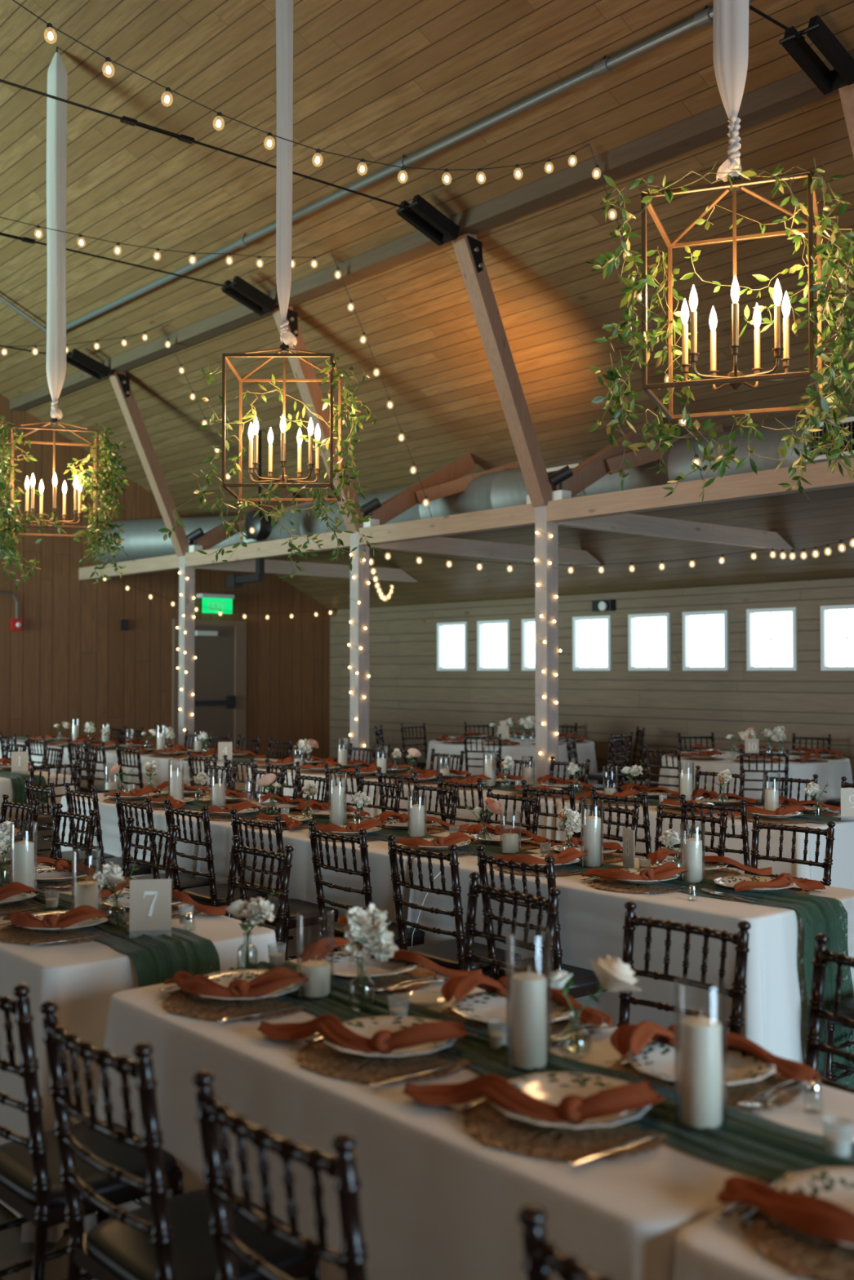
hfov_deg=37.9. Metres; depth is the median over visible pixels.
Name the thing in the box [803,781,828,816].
bud vase
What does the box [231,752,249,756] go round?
dinner plate
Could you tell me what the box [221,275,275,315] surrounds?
bracket
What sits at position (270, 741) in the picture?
chair
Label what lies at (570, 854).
napkin
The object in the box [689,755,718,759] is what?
dinner plate
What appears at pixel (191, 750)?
dinner plate
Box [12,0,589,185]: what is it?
string light
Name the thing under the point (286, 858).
chair
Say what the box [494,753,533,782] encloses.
chair
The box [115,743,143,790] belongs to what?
chair
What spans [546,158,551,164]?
socket
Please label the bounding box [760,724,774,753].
bud vase
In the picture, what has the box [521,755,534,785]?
cylinder
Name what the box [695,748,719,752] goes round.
dinner plate
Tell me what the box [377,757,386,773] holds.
pillar candle
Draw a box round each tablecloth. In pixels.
[0,737,66,765]
[0,768,75,853]
[0,865,277,1242]
[48,743,186,786]
[59,788,261,877]
[80,951,853,1279]
[123,751,278,799]
[195,813,479,956]
[244,767,418,817]
[377,781,604,844]
[405,844,853,1064]
[426,737,598,784]
[555,798,853,889]
[657,751,853,813]
[673,1203,820,1279]
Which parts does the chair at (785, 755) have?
post, seat, backrest, post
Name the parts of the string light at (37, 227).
bulb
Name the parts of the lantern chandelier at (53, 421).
flame bulb, flame bulb, arm, flame bulb, rod, flame bulb, flame bulb, arm, arm, flame bulb, flame bulb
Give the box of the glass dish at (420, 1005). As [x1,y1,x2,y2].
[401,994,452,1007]
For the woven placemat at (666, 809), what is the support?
on the tablecloth at (842, 876)
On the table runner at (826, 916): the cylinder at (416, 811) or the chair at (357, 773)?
the cylinder at (416, 811)
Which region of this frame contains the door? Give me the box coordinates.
[171,618,246,755]
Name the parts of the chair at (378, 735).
post, backrest, post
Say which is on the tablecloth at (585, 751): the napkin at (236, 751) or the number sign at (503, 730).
the number sign at (503, 730)
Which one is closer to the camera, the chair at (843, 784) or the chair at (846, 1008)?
the chair at (846, 1008)
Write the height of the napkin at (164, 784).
0.088 m
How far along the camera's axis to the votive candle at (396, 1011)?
2.92 m
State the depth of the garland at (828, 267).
4.82 m
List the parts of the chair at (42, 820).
post, seat, seat frame, rail, rail, rail, post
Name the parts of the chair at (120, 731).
backrest, post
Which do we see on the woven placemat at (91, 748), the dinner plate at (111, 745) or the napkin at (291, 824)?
the dinner plate at (111, 745)
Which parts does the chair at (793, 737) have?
post, post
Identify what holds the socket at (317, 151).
attached to the string light at (49, 26)
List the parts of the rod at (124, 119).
rod, rod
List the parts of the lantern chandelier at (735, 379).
flame bulb, arm, flame bulb, arm, flame bulb, arm, rod, flame bulb, arm, arm, flame bulb, arm, arm, flame bulb, flame bulb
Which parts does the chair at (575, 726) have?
post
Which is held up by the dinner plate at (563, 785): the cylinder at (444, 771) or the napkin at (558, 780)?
the napkin at (558, 780)
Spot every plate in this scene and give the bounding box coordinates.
[0,764,11,769]
[0,850,13,862]
[0,892,39,905]
[17,910,108,931]
[34,866,88,881]
[56,737,71,740]
[77,739,102,742]
[101,892,182,909]
[104,744,115,748]
[115,791,159,799]
[116,373,129,397]
[126,743,153,746]
[139,747,156,751]
[150,797,194,804]
[153,746,175,750]
[157,751,185,755]
[160,788,203,795]
[186,749,211,753]
[194,754,217,757]
[198,968,301,1000]
[202,794,245,801]
[209,807,258,815]
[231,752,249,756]
[257,814,312,824]
[258,801,299,809]
[273,761,293,765]
[286,309,297,337]
[302,760,324,764]
[302,808,355,817]
[307,765,339,770]
[319,951,418,977]
[323,1015,458,1057]
[332,824,381,835]
[333,762,361,767]
[360,770,377,775]
[378,819,435,829]
[386,766,408,772]
[409,775,436,781]
[415,837,470,849]
[441,772,465,777]
[447,739,469,742]
[452,991,575,1024]
[466,235,483,272]
[468,734,488,737]
[471,832,533,843]
[488,742,508,744]
[490,1071,651,1128]
[494,777,523,782]
[511,734,532,737]
[517,786,561,793]
[528,853,579,866]
[541,782,581,788]
[550,844,616,853]
[558,736,571,738]
[561,738,579,742]
[598,793,637,801]
[617,867,679,884]
[626,1040,775,1084]
[633,790,671,797]
[655,857,728,871]
[664,800,714,808]
[680,751,698,754]
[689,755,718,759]
[694,796,740,804]
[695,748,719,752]
[713,875,795,892]
[742,757,768,760]
[743,748,767,751]
[748,808,803,817]
[774,1167,853,1246]
[778,804,829,812]
[788,750,808,754]
[791,756,822,760]
[810,753,835,757]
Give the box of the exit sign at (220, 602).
[196,593,234,613]
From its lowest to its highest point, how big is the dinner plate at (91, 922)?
0.027 m
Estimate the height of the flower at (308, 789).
0.221 m
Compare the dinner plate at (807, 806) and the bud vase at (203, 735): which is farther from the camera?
the bud vase at (203, 735)
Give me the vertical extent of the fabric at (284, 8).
2.987 m
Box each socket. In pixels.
[46,22,53,31]
[105,57,111,65]
[164,87,171,95]
[217,111,222,119]
[266,132,272,139]
[315,148,320,155]
[360,158,364,165]
[400,165,405,173]
[444,168,448,174]
[476,168,482,174]
[515,164,519,170]
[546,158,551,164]
[570,151,575,157]
[594,164,599,170]
[609,205,613,211]
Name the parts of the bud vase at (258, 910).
stem, stem, stem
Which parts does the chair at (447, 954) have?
post, rail, rail, rail, rail, post, seat, seat frame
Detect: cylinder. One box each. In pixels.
[9,822,37,889]
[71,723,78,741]
[71,848,101,910]
[101,724,110,742]
[103,763,118,791]
[155,724,165,753]
[168,759,183,799]
[193,732,203,751]
[210,772,226,806]
[246,777,262,810]
[293,745,304,766]
[297,911,333,999]
[328,773,346,825]
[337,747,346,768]
[375,746,387,776]
[407,791,426,836]
[438,754,448,777]
[483,746,496,786]
[500,810,520,854]
[506,929,551,1069]
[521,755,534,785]
[580,800,603,866]
[602,766,617,794]
[674,977,727,1128]
[678,760,693,800]
[680,822,704,883]
[763,773,780,810]
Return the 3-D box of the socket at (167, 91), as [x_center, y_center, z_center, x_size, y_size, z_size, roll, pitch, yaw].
[-1.393,-2.955,6.697,0.028,0.035,0.030,11,-8,-40]
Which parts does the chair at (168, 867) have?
post, rail, rail, post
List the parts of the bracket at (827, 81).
plate, plate, web plate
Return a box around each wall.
[0,393,329,761]
[329,577,853,792]
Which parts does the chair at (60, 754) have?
post, backrest, post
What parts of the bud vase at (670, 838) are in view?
stem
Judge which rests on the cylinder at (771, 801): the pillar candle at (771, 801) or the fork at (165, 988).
the pillar candle at (771, 801)
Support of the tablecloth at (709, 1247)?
on the floor
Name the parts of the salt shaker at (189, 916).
glass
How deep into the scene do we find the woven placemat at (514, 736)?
15.47 m
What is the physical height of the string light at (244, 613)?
0.609 m
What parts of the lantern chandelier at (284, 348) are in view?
flame bulb, flame bulb, arm, arm, flame bulb, flame bulb, arm, rod, flame bulb, arm, arm, flame bulb, flame bulb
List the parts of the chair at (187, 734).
post, backrest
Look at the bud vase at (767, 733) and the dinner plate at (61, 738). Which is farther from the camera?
the dinner plate at (61, 738)
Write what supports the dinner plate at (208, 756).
on the woven placemat
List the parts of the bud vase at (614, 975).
stem, stem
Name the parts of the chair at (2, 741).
post, post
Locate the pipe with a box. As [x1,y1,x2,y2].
[0,0,754,333]
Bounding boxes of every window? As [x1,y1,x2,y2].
[436,622,467,671]
[476,619,510,671]
[521,618,535,671]
[572,615,611,671]
[627,613,671,671]
[681,609,728,671]
[746,607,797,671]
[820,604,853,671]
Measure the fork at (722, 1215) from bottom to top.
0.010 m
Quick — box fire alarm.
[0,591,22,631]
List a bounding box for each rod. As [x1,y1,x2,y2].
[0,79,412,211]
[0,232,232,288]
[0,345,70,358]
[748,4,804,39]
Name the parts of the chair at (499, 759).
post, backrest, post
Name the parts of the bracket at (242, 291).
plate, web plate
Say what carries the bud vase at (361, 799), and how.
on the table runner at (826, 916)
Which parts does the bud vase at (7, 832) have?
stem, stem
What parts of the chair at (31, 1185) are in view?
rail, rail, rail, rail, post, seat, seat frame, leg, leg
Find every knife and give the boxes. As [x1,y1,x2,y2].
[0,907,33,913]
[30,933,103,946]
[216,1004,302,1022]
[368,1061,458,1086]
[539,869,582,875]
[567,1131,662,1166]
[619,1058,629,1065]
[644,885,686,893]
[790,886,821,892]
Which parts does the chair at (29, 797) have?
post, rail, rail, rail, rail, post, seat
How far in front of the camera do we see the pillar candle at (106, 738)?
13.80 m
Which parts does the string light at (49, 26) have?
bulb, bulb, bulb, bulb, bulb, bulb, bulb, bulb, bulb, bulb, bulb, bulb, bulb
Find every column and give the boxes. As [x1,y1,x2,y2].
[178,555,195,747]
[350,531,368,767]
[534,505,558,784]
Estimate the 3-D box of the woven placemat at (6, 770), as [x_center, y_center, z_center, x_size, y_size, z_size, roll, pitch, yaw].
[-3.465,1.089,10.427,0.417,0.007,0.412,0,-1,9]
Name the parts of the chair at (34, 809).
post, rail, rail, post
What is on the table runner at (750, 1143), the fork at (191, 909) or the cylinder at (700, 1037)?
the cylinder at (700, 1037)
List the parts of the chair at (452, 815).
post, rail, rail, rail, post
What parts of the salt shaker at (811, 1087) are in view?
glass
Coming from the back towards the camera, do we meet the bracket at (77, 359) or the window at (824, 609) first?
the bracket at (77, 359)
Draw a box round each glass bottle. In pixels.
[107,895,125,927]
[237,933,257,969]
[348,962,374,1010]
[476,824,491,844]
[557,1007,591,1058]
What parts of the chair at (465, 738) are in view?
post, backrest, post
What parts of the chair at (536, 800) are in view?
post, rail, rail, post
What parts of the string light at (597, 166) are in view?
bulb, bulb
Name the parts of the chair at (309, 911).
post, rail, rail, rail, post, seat frame, seat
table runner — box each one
[0,770,48,804]
[0,871,220,987]
[16,736,263,761]
[103,789,853,1088]
[227,960,853,1181]
[288,764,848,823]
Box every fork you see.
[0,863,45,868]
[44,883,75,888]
[49,882,102,888]
[158,985,177,991]
[170,988,182,992]
[171,909,197,912]
[171,911,200,914]
[290,1032,319,1041]
[302,1036,323,1043]
[364,976,436,990]
[371,978,448,991]
[462,1097,486,1108]
[546,1023,595,1038]
[546,1025,615,1041]
[700,888,757,899]
[702,888,754,902]
[712,1168,806,1220]
[737,1079,799,1106]
[738,1165,813,1223]
[745,1080,822,1106]
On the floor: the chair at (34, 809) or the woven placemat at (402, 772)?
the chair at (34, 809)
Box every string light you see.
[0,217,330,266]
[1,324,161,355]
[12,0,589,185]
[103,577,336,618]
[161,324,257,541]
[330,250,431,517]
[369,551,392,599]
[373,546,768,572]
[589,143,702,479]
[769,535,853,559]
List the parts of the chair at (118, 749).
post, backrest, post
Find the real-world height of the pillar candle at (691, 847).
0.168 m
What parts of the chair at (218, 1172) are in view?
post, rail, rail, rail, post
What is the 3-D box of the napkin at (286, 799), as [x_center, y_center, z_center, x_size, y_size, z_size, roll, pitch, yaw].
[-0.814,0.962,7.435,0.419,0.086,0.188,-1,-2,27]
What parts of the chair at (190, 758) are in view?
post, rail, rail, post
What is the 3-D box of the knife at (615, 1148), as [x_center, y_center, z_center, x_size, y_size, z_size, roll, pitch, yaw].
[0.329,0.880,2.155,0.230,0.004,0.019,1,-2,-39]
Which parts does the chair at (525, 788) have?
post, rail, rail, rail, rail, post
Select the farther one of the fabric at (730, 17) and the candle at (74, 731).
the candle at (74, 731)
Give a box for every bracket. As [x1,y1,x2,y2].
[66,348,109,379]
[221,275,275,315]
[226,557,264,588]
[395,194,459,245]
[778,14,853,94]
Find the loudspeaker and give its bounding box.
[244,429,271,541]
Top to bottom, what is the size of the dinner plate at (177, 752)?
0.027 m
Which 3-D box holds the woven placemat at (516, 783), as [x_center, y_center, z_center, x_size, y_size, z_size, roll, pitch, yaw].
[0.587,1.058,9.150,0.417,0.007,0.412,0,-1,-4]
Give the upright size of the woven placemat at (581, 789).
0.007 m
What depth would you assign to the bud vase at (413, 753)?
9.65 m
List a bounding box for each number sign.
[11,751,28,773]
[129,879,172,936]
[217,742,232,761]
[497,725,508,739]
[622,826,634,868]
[744,738,758,753]
[840,787,853,820]
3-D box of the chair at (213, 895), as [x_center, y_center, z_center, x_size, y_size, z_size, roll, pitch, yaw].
[-1.081,1.295,6.450,0.454,0.932,0.416,1,-2,-41]
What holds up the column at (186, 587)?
on the floor
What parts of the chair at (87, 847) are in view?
post, rail, rail, rail, post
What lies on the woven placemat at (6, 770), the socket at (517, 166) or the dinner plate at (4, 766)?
the dinner plate at (4, 766)
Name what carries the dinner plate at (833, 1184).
on the woven placemat at (806, 1255)
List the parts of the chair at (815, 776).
post, backrest, post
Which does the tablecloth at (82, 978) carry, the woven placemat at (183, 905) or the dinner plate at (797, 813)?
the woven placemat at (183, 905)
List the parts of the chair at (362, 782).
post, rail, rail, post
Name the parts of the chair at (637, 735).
seat frame, post, backrest, post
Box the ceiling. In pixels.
[0,0,853,610]
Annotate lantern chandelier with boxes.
[8,417,98,537]
[222,341,341,501]
[640,169,822,420]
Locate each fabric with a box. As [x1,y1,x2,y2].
[46,46,67,419]
[275,0,297,346]
[712,0,748,182]
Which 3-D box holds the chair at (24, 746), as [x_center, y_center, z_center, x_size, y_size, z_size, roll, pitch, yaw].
[-4.102,1.429,11.872,0.454,0.932,0.416,1,-2,-43]
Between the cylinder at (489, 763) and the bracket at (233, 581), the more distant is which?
the bracket at (233, 581)
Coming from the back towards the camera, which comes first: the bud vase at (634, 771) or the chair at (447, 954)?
the bud vase at (634, 771)
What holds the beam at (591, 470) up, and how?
on the tie beam at (628, 523)
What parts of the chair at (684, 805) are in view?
post, rail, rail, rail, rail, post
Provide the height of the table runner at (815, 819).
0.022 m
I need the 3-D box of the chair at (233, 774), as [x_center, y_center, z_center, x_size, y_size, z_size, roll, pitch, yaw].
[-1.669,1.360,9.072,0.454,0.932,0.416,1,-2,-43]
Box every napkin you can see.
[0,757,31,768]
[0,881,39,901]
[2,905,111,929]
[8,856,128,879]
[25,734,56,740]
[48,737,92,745]
[75,734,118,742]
[90,740,120,746]
[97,879,226,915]
[103,786,160,797]
[124,738,154,744]
[126,746,148,754]
[144,795,186,808]
[150,746,186,753]
[151,742,192,750]
[155,781,212,793]
[163,967,310,998]
[171,750,217,758]
[192,746,217,750]
[200,800,260,812]
[224,789,252,799]
[232,748,266,757]
[254,756,294,764]
[254,812,302,830]
[256,792,315,809]
[257,1013,467,1053]
[297,799,369,816]
[299,760,341,768]
[301,937,482,977]
[302,755,327,761]
[315,818,385,833]
[324,757,369,766]
[337,764,380,773]
[369,760,429,773]
[373,811,468,830]
[391,769,443,778]
[395,831,475,846]
[403,1074,664,1124]
[435,734,448,741]
[437,768,471,776]
[440,735,469,741]
[440,972,613,1027]
[442,773,492,783]
[465,730,487,736]
[466,822,551,843]
[484,738,519,745]
[493,847,587,865]
[494,773,523,779]
[508,730,535,736]
[513,784,561,797]
[537,774,595,788]
[545,836,622,851]
[558,733,575,737]
[564,733,586,742]
[564,788,641,800]
[582,862,687,881]
[609,1020,820,1083]
[620,782,679,795]
[647,848,772,875]
[659,798,709,813]
[670,748,681,756]
[680,749,721,756]
[690,788,759,804]
[692,743,715,750]
[716,804,808,817]
[716,1176,853,1244]
[733,872,825,892]
[736,755,783,763]
[737,743,779,751]
[777,795,840,811]
[788,746,820,752]
[800,751,820,763]
[813,746,842,758]
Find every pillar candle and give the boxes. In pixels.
[13,840,34,888]
[75,880,97,909]
[102,733,108,742]
[105,782,116,790]
[156,733,164,750]
[169,769,182,799]
[194,740,201,751]
[212,783,224,806]
[251,801,260,809]
[293,758,302,766]
[300,960,329,996]
[330,785,344,825]
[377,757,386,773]
[409,804,424,836]
[440,768,448,775]
[484,757,494,786]
[502,833,518,853]
[511,972,546,1068]
[523,767,533,784]
[582,815,600,866]
[604,787,615,794]
[680,772,692,800]
[680,1016,721,1128]
[682,837,702,882]
[764,788,778,810]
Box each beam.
[9,49,853,411]
[79,554,179,580]
[108,371,190,556]
[185,529,350,567]
[189,488,293,550]
[195,559,418,582]
[237,495,327,532]
[272,306,364,532]
[358,503,534,545]
[362,453,475,524]
[370,537,604,566]
[414,461,519,504]
[451,233,552,506]
[546,457,853,522]
[550,415,664,497]
[557,513,793,551]
[604,424,723,475]
[838,83,853,157]
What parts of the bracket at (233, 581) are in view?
arm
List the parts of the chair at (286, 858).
post, rail, rail, post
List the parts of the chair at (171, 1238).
post, rail, rail, rail, rail, post, seat frame, seat, leg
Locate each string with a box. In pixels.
[176,572,196,733]
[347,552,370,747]
[531,529,561,761]
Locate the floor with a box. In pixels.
[0,1203,70,1279]
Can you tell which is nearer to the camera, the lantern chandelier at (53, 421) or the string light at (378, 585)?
the lantern chandelier at (53, 421)
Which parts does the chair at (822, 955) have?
post, rail, rail, rail, rail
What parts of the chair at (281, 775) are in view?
post, rail, rail, post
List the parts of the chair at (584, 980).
post, rail, rail, rail, rail, seat, seat frame, post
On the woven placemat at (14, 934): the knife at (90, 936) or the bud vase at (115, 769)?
the knife at (90, 936)
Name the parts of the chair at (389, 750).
post, backrest, post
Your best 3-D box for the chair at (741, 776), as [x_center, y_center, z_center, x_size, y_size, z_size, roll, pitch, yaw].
[1.885,1.345,8.497,0.454,0.932,0.416,1,-2,-40]
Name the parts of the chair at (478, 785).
post, rail, rail, rail, rail, post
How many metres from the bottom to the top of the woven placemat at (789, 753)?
0.007 m
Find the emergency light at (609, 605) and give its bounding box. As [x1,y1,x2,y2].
[591,599,615,611]
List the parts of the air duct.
register frame, register frame, register frame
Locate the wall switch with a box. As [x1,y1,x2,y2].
[120,619,128,631]
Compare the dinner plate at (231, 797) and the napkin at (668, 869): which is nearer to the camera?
the napkin at (668, 869)
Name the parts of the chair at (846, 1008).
leg, seat frame, seat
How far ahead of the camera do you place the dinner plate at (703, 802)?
7.45 m
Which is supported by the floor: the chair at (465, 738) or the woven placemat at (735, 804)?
the chair at (465, 738)
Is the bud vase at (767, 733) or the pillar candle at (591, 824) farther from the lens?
the bud vase at (767, 733)
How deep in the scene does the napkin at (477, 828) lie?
6.03 m
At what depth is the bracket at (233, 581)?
14.26 m
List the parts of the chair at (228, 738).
post, backrest, post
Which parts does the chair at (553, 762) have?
post, backrest, post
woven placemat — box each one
[0,768,37,772]
[0,860,44,871]
[0,899,44,915]
[0,925,112,945]
[34,874,97,891]
[88,748,115,750]
[97,901,199,918]
[100,797,146,803]
[121,751,154,754]
[144,803,185,809]
[147,754,178,757]
[155,990,312,1020]
[159,792,212,798]
[199,813,256,820]
[201,799,256,805]
[231,755,255,758]
[247,821,310,830]
[257,765,279,768]
[260,807,311,813]
[288,1036,476,1082]
[300,769,324,773]
[300,964,439,994]
[302,813,365,821]
[316,831,385,841]
[336,774,377,777]
[345,765,368,769]
[380,825,448,834]
[386,770,412,774]
[392,779,435,784]
[397,845,472,856]
[434,1005,605,1045]
[440,742,473,743]
[441,776,473,779]
[442,785,487,789]
[452,1096,668,1161]
[469,839,546,849]
[482,743,511,745]
[494,781,528,786]
[494,866,581,875]
[507,791,564,797]
[508,736,535,738]
[550,850,622,863]
[560,740,589,742]
[561,786,591,791]
[582,877,681,893]
[583,799,642,805]
[605,1054,804,1113]
[635,795,679,800]
[649,866,746,879]
[654,805,718,813]
[683,757,722,760]
[704,801,753,807]
[709,888,812,902]
[733,759,773,763]
[733,1203,853,1279]
[735,751,773,753]
[736,814,809,823]
[783,759,827,762]
[788,752,812,755]
[803,809,837,817]
[819,756,847,759]
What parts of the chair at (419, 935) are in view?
post, rail, rail, rail, rail, post, seat frame, seat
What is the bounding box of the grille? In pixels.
[810,422,853,455]
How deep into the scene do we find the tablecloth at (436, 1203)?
2.34 m
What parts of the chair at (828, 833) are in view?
post, rail, rail, rail, post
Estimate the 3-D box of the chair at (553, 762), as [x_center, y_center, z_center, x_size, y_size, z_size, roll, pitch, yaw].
[0.951,1.369,9.460,0.454,0.932,0.416,1,-2,-39]
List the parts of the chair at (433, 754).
post, backrest, post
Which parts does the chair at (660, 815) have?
post, rail, rail, post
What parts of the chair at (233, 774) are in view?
post, rail, rail, post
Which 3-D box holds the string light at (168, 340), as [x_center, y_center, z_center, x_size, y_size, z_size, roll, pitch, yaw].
[-2.383,-2.247,13.727,1.188,2.273,0.077,1,-2,-38]
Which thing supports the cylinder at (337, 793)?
on the table runner at (826, 916)
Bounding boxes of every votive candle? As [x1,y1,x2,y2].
[45,891,59,906]
[124,914,137,932]
[177,905,193,922]
[267,945,285,964]
[389,1001,408,1016]
[487,1021,511,1048]
[539,844,551,853]
[638,858,651,868]
[822,1118,853,1155]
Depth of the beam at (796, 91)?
9.59 m
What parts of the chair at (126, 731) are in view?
post, backrest, post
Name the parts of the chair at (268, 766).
post, rail, rail, post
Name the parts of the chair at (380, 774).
post, rail, rail, rail, post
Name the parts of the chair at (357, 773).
post, rail, rail, rail, post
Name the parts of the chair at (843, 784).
post, backrest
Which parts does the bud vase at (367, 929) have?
stem, stem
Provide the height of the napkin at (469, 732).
0.086 m
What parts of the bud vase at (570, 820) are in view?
stem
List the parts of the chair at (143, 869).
post, rail, rail, rail, post, seat, seat frame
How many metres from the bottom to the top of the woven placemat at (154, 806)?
0.007 m
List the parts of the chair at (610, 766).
post, backrest, post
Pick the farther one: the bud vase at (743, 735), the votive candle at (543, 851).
the bud vase at (743, 735)
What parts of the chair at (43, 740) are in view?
post, backrest, post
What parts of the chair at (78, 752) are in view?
post, backrest, post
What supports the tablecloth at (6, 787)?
on the floor
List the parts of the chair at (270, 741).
post, backrest, post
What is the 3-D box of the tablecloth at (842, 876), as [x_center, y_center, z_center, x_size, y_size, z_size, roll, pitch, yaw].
[1.728,1.395,7.526,0.923,0.742,1.877,1,-2,-41]
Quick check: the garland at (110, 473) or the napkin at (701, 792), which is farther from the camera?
the garland at (110, 473)
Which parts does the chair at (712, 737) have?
post, post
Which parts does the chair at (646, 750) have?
post, backrest, post, seat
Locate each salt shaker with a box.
[183,912,195,931]
[687,884,697,901]
[802,1081,823,1112]
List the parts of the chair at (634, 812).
post, rail, rail, post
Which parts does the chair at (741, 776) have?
post, backrest, post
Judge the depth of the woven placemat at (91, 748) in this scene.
13.16 m
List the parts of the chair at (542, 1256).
post, rail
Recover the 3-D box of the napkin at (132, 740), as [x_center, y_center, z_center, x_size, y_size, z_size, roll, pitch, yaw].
[-3.054,1.111,13.458,0.419,0.086,0.188,0,-1,7]
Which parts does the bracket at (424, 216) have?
plate, plate, web plate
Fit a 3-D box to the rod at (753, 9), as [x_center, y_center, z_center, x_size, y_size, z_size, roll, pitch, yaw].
[-2.593,-3.560,3.069,12.550,0.026,0.048,1,-2,-41]
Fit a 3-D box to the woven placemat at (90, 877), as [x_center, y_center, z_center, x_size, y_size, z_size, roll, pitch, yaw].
[-1.458,0.953,4.902,0.417,0.007,0.412,0,-1,2]
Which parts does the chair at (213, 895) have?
post, rail, rail, rail, rail, post, seat, seat frame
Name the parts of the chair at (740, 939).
post, rail, rail, rail, post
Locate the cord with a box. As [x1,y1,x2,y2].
[411,871,440,948]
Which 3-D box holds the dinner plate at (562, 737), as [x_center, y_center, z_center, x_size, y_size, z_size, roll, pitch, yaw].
[1.636,1.190,15.148,0.282,0.024,0.276,0,-1,-18]
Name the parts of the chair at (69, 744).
post, backrest, post, seat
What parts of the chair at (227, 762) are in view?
post, rail, rail, rail, post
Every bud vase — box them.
[0,821,19,884]
[53,721,71,740]
[84,721,95,738]
[93,861,139,927]
[101,726,110,742]
[109,764,135,792]
[141,728,158,747]
[142,760,158,788]
[162,726,175,747]
[188,770,209,801]
[196,731,213,752]
[226,884,281,969]
[257,773,287,813]
[296,738,311,764]
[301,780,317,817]
[304,738,318,761]
[337,902,398,1010]
[347,789,370,823]
[391,748,400,773]
[406,748,421,774]
[464,796,502,844]
[488,720,508,740]
[499,755,514,789]
[504,718,513,738]
[506,717,518,740]
[517,714,525,740]
[523,715,535,742]
[546,955,641,1058]
[557,805,582,848]
[567,762,582,791]
[620,760,642,790]
[658,828,691,875]
[715,768,732,805]
[725,731,749,756]
[744,727,759,738]
[745,728,755,738]
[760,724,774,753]
[769,725,787,757]
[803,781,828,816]
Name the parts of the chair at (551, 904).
post, rail, rail, rail, post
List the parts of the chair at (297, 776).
post, rail, rail, post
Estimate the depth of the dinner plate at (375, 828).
6.19 m
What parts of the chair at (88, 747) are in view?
post, backrest, post, seat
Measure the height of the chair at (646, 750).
0.932 m
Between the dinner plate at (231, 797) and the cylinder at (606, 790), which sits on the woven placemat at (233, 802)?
the dinner plate at (231, 797)
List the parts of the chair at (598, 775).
seat frame, seat, post, backrest, post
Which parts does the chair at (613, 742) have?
post, backrest, post, seat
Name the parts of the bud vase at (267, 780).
stem, stem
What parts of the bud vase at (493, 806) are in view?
stem, stem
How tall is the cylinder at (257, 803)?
0.189 m
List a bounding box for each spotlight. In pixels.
[186,527,204,551]
[360,497,381,527]
[526,494,531,504]
[548,465,573,500]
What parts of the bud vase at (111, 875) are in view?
stem, stem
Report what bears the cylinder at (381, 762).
on the table runner at (815, 819)
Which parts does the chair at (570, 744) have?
post, backrest, post, seat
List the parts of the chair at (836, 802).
seat frame, seat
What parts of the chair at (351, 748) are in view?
post, backrest, post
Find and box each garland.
[0,415,129,590]
[158,349,382,580]
[584,157,853,501]
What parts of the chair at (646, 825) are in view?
post, rail, rail, rail, rail, post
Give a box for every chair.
[0,732,17,759]
[0,794,40,842]
[0,984,183,1279]
[4,739,27,764]
[11,758,83,855]
[23,777,111,866]
[25,734,76,782]
[39,1000,319,1279]
[41,742,64,773]
[48,803,97,866]
[63,782,151,875]
[66,738,120,793]
[72,746,98,793]
[84,740,137,793]
[108,724,124,744]
[114,791,209,892]
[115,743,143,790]
[121,817,178,888]
[122,726,143,744]
[163,799,266,906]
[183,730,202,748]
[186,751,218,786]
[191,1070,368,1279]
[201,760,238,793]
[208,732,231,749]
[222,755,257,800]
[224,835,293,952]
[229,808,338,960]
[236,734,260,757]
[249,764,286,799]
[264,758,301,802]
[266,736,293,758]
[292,768,332,803]
[307,820,424,948]
[324,763,364,816]
[347,742,377,767]
[355,774,402,820]
[374,724,413,771]
[376,767,420,820]
[386,744,417,771]
[386,834,521,976]
[400,722,427,773]
[412,778,459,831]
[429,748,464,771]
[435,773,484,834]
[462,871,560,979]
[463,721,494,737]
[463,733,502,777]
[475,844,606,998]
[484,786,541,840]
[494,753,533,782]
[517,1203,613,1279]
[520,779,577,844]
[548,755,590,787]
[558,722,577,738]
[564,736,605,791]
[576,796,639,857]
[581,731,633,791]
[590,786,651,859]
[604,726,644,785]
[605,760,651,788]
[608,734,658,791]
[617,901,751,1035]
[642,744,702,799]
[654,804,728,868]
[677,732,714,751]
[679,794,750,874]
[693,765,745,802]
[738,748,789,806]
[749,813,835,886]
[760,770,817,806]
[791,733,831,753]
[804,933,853,1093]
[822,798,839,811]
[822,995,853,1081]
[839,776,853,813]
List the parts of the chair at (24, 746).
post, backrest, post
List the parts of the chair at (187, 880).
post, rail, rail, rail, post, seat frame, seat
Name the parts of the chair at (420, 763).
post, backrest, seat, seat frame, post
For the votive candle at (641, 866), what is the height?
0.058 m
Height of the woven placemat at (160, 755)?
0.007 m
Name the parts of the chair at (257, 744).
post, backrest, post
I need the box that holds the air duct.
[90,408,853,564]
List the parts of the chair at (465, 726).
post, post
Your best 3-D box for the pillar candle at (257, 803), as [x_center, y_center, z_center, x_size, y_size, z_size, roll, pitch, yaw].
[-1.022,0.982,7.367,0.074,0.041,0.074,1,-2,-41]
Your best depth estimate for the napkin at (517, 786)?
8.27 m
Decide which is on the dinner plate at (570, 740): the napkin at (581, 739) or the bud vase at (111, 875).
the napkin at (581, 739)

